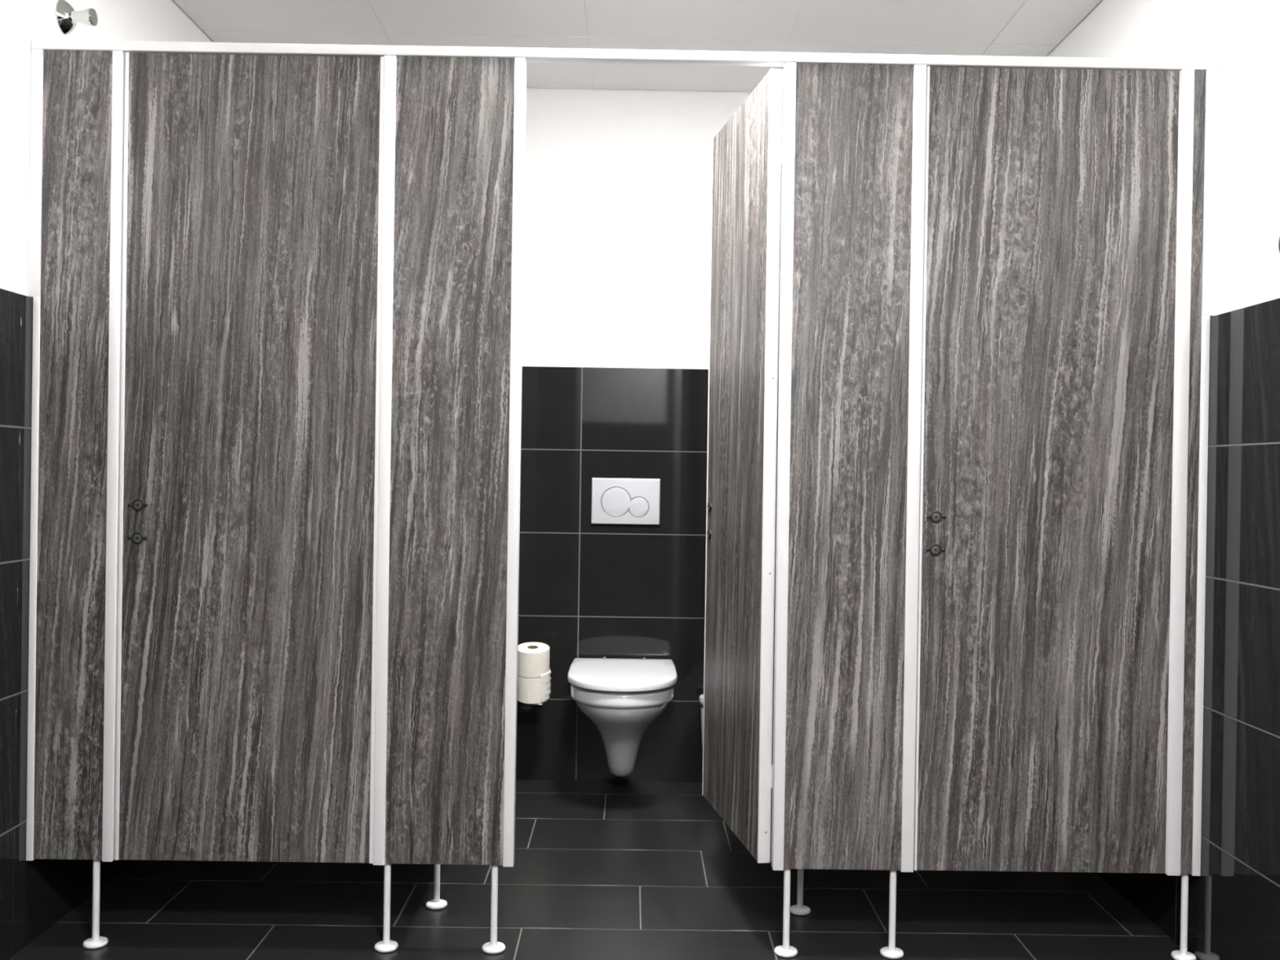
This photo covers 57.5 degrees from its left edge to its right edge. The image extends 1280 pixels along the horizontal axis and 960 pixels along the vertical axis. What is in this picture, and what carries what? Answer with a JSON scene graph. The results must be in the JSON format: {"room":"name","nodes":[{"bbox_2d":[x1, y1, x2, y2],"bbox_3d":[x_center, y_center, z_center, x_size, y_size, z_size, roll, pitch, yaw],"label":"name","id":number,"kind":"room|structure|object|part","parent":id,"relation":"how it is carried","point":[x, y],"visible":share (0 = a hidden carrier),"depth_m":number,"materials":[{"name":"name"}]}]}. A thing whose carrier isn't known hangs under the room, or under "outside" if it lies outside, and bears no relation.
{"room":"public restroom","nodes":[
{"label":"public restroom","id":0,"kind":"room"},
{"bbox_2d":[0,0,213,959],"bbox_3d":[-1.443,-0.200,1.956,0.112,2.650,4.499,1,0,0],"label":"wall","id":1,"kind":"structure","parent":0,"point":[35,895],"depth_m":2.63,"materials":[{"name":"white paint"}]},
{"bbox_2d":[55,0,97,35],"bbox_3d":[-1.353,-1.116,2.813,0.074,0.081,0.081,1,0,0],"label":"lamp","id":2,"kind":"object","parent":1,"relation":"attached to","point":[67,19],"visible":1,"depth_m":2.80,"materials":[{"name":"silver metal"}]},
{"bbox_3d":[-1.343,-1.116,2.813,0.054,0.042,0.042,1,0,0],"label":"knob","id":3,"kind":"part","parent":2,"relation":"part of","materials":[{"name":"silver metal"}]},
{"bbox_2d":[8,779,1179,959],"bbox_3d":[-0.057,1.121,1.972,2.724,0.050,4.499,1,0,0],"label":"floor","id":4,"kind":"structure","parent":0,"point":[602,869],"depth_m":2.98,"materials":[{"name":"tile"}]},
{"bbox_2d":[26,48,124,949],"bbox_3d":[-1.302,0.045,2.690,0.209,2.057,0.054,1,0,0],"label":"panel","id":5,"kind":"object","parent":4,"relation":"on","point":[77,97],"visible":0.98,"depth_m":2.67,"materials":[{"name":"wood"}]},
{"bbox_3d":[-1.391,-0.056,2.685,0.027,1.857,0.034,1,0,0],"label":"post","id":6,"kind":"part","parent":5,"relation":"part of","materials":[{"name":"white metal"}]},
{"bbox_3d":[-1.256,0.966,2.694,0.016,0.196,0.016,1,0,0],"label":"leg","id":7,"kind":"part","parent":5,"relation":"part of","materials":[{"name":"white metal"}]},
{"bbox_3d":[-1.208,-0.053,2.686,0.023,1.857,0.034,1,0,0],"label":"post","id":8,"kind":"part","parent":5,"relation":"part of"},
{"bbox_2d":[31,39,1219,71],"bbox_3d":[-0.030,-0.975,2.688,2.723,0.022,0.034,1,0,0],"label":"rail","id":9,"kind":"object","parent":5,"relation":"on","point":[531,55],"visible":0.79,"depth_m":2.67,"materials":[{"name":"white metal"}]},
{"bbox_2d":[426,864,447,910],"bbox_3d":[-0.504,0.054,3.455,0.054,2.056,1.488,1,0,0],"label":"wall","id":10,"kind":"structure","parent":4,"relation":"on","point":[437,903],"depth_m":2.96,"materials":[{"name":"metal"}]},
{"bbox_3d":[-0.515,0.976,2.965,0.016,0.196,0.016,1,0,0],"label":"leg","id":11,"kind":"part","parent":10,"relation":"part of","materials":[{"name":"white metal"}]},
{"bbox_2d":[373,55,526,954],"bbox_3d":[-0.440,0.058,2.695,0.323,2.057,0.054,1,0,0],"label":"panel","id":12,"kind":"object","parent":4,"relation":"on","point":[454,132],"visible":1,"depth_m":2.68,"materials":[{"name":"wood"}]},
{"bbox_2d":[115,52,384,863],"bbox_3d":[-0.896,-0.049,2.689,0.592,1.853,0.033,1,0,0],"label":"door","id":13,"kind":"structure","parent":12,"relation":"attached to","point":[253,184],"depth_m":2.68,"materials":[{"name":"wood"}]},
{"bbox_3d":[-0.586,-0.044,2.690,0.027,1.857,0.034,1,0,0],"label":"post","id":14,"kind":"part","parent":12,"relation":"part of","materials":[{"name":"white metal"}]},
{"bbox_3d":[-0.585,0.976,2.699,0.016,0.196,0.016,1,0,0],"label":"leg","id":15,"kind":"part","parent":12,"relation":"part of","materials":[{"name":"white metal"}]},
{"bbox_3d":[-0.337,0.980,2.700,0.016,0.196,0.016,1,0,0],"label":"leg","id":16,"kind":"part","parent":12,"relation":"part of","materials":[{"name":"white metal"}]},
{"bbox_3d":[-0.289,-0.039,2.692,0.025,1.857,0.034,1,0,0],"label":"post","id":17,"kind":"part","parent":12,"relation":"part of","materials":[{"name":"white metal"}]},
{"bbox_2d":[771,164,810,915],"bbox_3d":[0.419,0.068,3.461,0.054,2.056,1.488,1,0,0],"label":"wall","id":18,"kind":"structure","parent":4,"relation":"on","point":[799,908],"depth_m":3.45,"materials":[{"name":"metal"}]},
{"bbox_3d":[0.408,0.990,2.963,0.016,0.196,0.016,1,0,0],"label":"leg","id":19,"kind":"part","parent":18,"relation":"part of","materials":[{"name":"white metal"}]},
{"bbox_2d":[771,62,926,959],"bbox_3d":[0.480,0.072,2.701,0.324,2.057,0.054,1,0,0],"label":"panel","id":20,"kind":"object","parent":4,"relation":"on","point":[854,135],"visible":1,"depth_m":2.68,"materials":[{"name":"wood"}]},
{"bbox_2d":[702,68,782,863],"bbox_3d":[0.257,-0.033,3.007,0.040,1.853,0.596,1,0,-10],"label":"door","id":21,"kind":"structure","parent":20,"relation":"attached to","point":[737,766],"depth_m":2.90,"materials":[{"name":"wood"}]},
{"bbox_3d":[0.332,-0.030,2.696,0.025,1.857,0.034,1,0,0],"label":"post","id":22,"kind":"part","parent":20,"relation":"part of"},
{"bbox_3d":[0.340,0.990,2.704,0.016,0.196,0.016,1,0,0],"label":"leg","id":23,"kind":"part","parent":20,"relation":"part of","materials":[{"name":"white metal"}]},
{"bbox_3d":[0.586,0.994,2.706,0.016,0.196,0.016,1,0,0],"label":"leg","id":24,"kind":"part","parent":20,"relation":"part of","materials":[{"name":"white metal"}]},
{"bbox_3d":[0.629,-0.025,2.698,0.028,1.857,0.034,1,0,0],"label":"post","id":25,"kind":"part","parent":20,"relation":"part of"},
{"bbox_2d":[1165,69,1218,959],"bbox_3d":[1.272,0.084,2.706,0.087,2.057,0.054,1,0,0],"label":"panel","id":26,"kind":"object","parent":4,"relation":"on","point":[1199,89],"visible":0.98,"depth_m":2.69,"materials":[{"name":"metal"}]},
{"bbox_2d":[913,66,1180,873],"bbox_3d":[0.938,-0.021,2.701,0.584,1.853,0.033,1,0,0],"label":"door","id":27,"kind":"structure","parent":26,"relation":"attached to","point":[1051,195],"depth_m":2.69,"materials":[{"name":"wood"}]},
{"bbox_3d":[1.246,-0.016,2.702,0.030,1.857,0.034,1,0,0],"label":"post","id":28,"kind":"part","parent":26,"relation":"part of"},
{"bbox_3d":[1.265,1.004,2.710,0.016,0.196,0.016,1,0,0],"label":"leg","id":29,"kind":"part","parent":26,"relation":"part of","materials":[{"name":"white metal"}]},
{"bbox_3d":[1.303,-0.015,2.702,0.029,1.857,0.034,1,0,0],"label":"post","id":30,"kind":"part","parent":26,"relation":"part of","materials":[{"name":"white metal"}]},
{"bbox_2d":[173,0,1101,92],"bbox_3d":[-0.018,-1.441,1.960,2.724,0.090,4.499,1,0,0],"label":"ceiling","id":31,"kind":"structure","parent":0,"point":[990,28],"depth_m":3.61,"materials":[{"name":"white paint"}]},
{"bbox_2d":[515,88,783,782],"bbox_3d":[-0.052,-0.190,4.259,2.924,2.650,0.112,1,0,0],"label":"wall","id":32,"kind":"structure","parent":0,"point":[615,372],"depth_m":4.21,"materials":[{"name":"white paint"}]},
{"bbox_2d":[529,702,542,705],"bbox_3d":[-0.372,0.710,4.111,0.048,0.203,0.187,1,0,0],"label":"toilet roll holder","id":33,"kind":"object","parent":32,"relation":"attached to","point":[541,704],"visible":0.12,"depth_m":4.20,"materials":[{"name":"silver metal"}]},
{"bbox_2d":[517,668,551,703],"bbox_3d":[-0.368,0.710,4.042,0.121,0.115,0.128,1,0,0],"label":"toilet roll","id":34,"kind":"object","parent":33,"relation":"on","point":[530,691],"visible":0.8,"depth_m":3.99,"materials":[{"name":"paper"}]},
{"bbox_2d":[517,642,549,678],"bbox_3d":[-0.370,0.621,4.025,0.117,0.110,0.129,1,0,0],"label":"toilet roll","id":35,"kind":"object","parent":34,"relation":"on","point":[533,658],"visible":0.91,"depth_m":3.98,"materials":[{"name":"paper"}]},
{"bbox_2d":[567,657,676,777],"bbox_3d":[-0.061,0.837,3.931,0.363,0.400,0.552,1,0,0],"label":"toilet","id":36,"kind":"object","parent":32,"relation":"attached to","point":[622,697],"visible":1,"depth_m":3.79,"materials":[{"name":"ceramic"}]},
{"bbox_3d":[-0.059,0.669,3.929,0.290,0.013,0.443,1,0,0],"label":"seat","id":37,"kind":"part","parent":36,"relation":"part of","materials":[{"name":"white plastic"}]},
{"bbox_3d":[-0.058,0.650,3.911,0.363,0.026,0.514,1,0,0],"label":"lid","id":38,"kind":"part","parent":36,"relation":"part of","materials":[{"name":"white plastic"}]},
{"bbox_2d":[591,477,660,524],"bbox_3d":[-0.051,0.076,4.198,0.247,0.165,0.012,1,0,0],"label":"flush plate","id":39,"kind":"object","parent":32,"relation":"attached to","point":[614,500],"visible":1,"depth_m":4.19,"materials":[{"name":"white plastic"}]},
{"bbox_2d":[698,693,703,749],"bbox_3d":[0.259,0.762,4.136,0.102,0.398,0.146,1,0,0],"label":"toilet brush","id":40,"kind":"object","parent":32,"relation":"attached to","point":[701,696],"visible":0.15,"depth_m":4.10,"materials":[{"name":"white plastic"}]},
{"bbox_2d":[701,705,702,749],"bbox_3d":[0.257,0.881,4.115,0.088,0.160,0.088,1,0,0],"label":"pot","id":41,"kind":"object","parent":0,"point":[702,705],"depth_m":4.10,"materials":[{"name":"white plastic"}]},
{"bbox_2d":[1045,0,1279,959],"bbox_3d":[1.369,-0.158,1.974,0.110,2.650,4.499,1,0,0],"label":"wall","id":42,"kind":"structure","parent":0,"point":[1233,905],"depth_m":2.56,"materials":[{"name":"white paint"}]},
{"bbox_2d":[1278,236,1279,253],"bbox_3d":[1.317,-0.482,2.355,0.020,0.086,0.086,1,0,0],"label":"wall fitting","id":43,"kind":"object","parent":42,"relation":"attached to","point":[1279,237],"visible":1,"depth_m":2.39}
]}

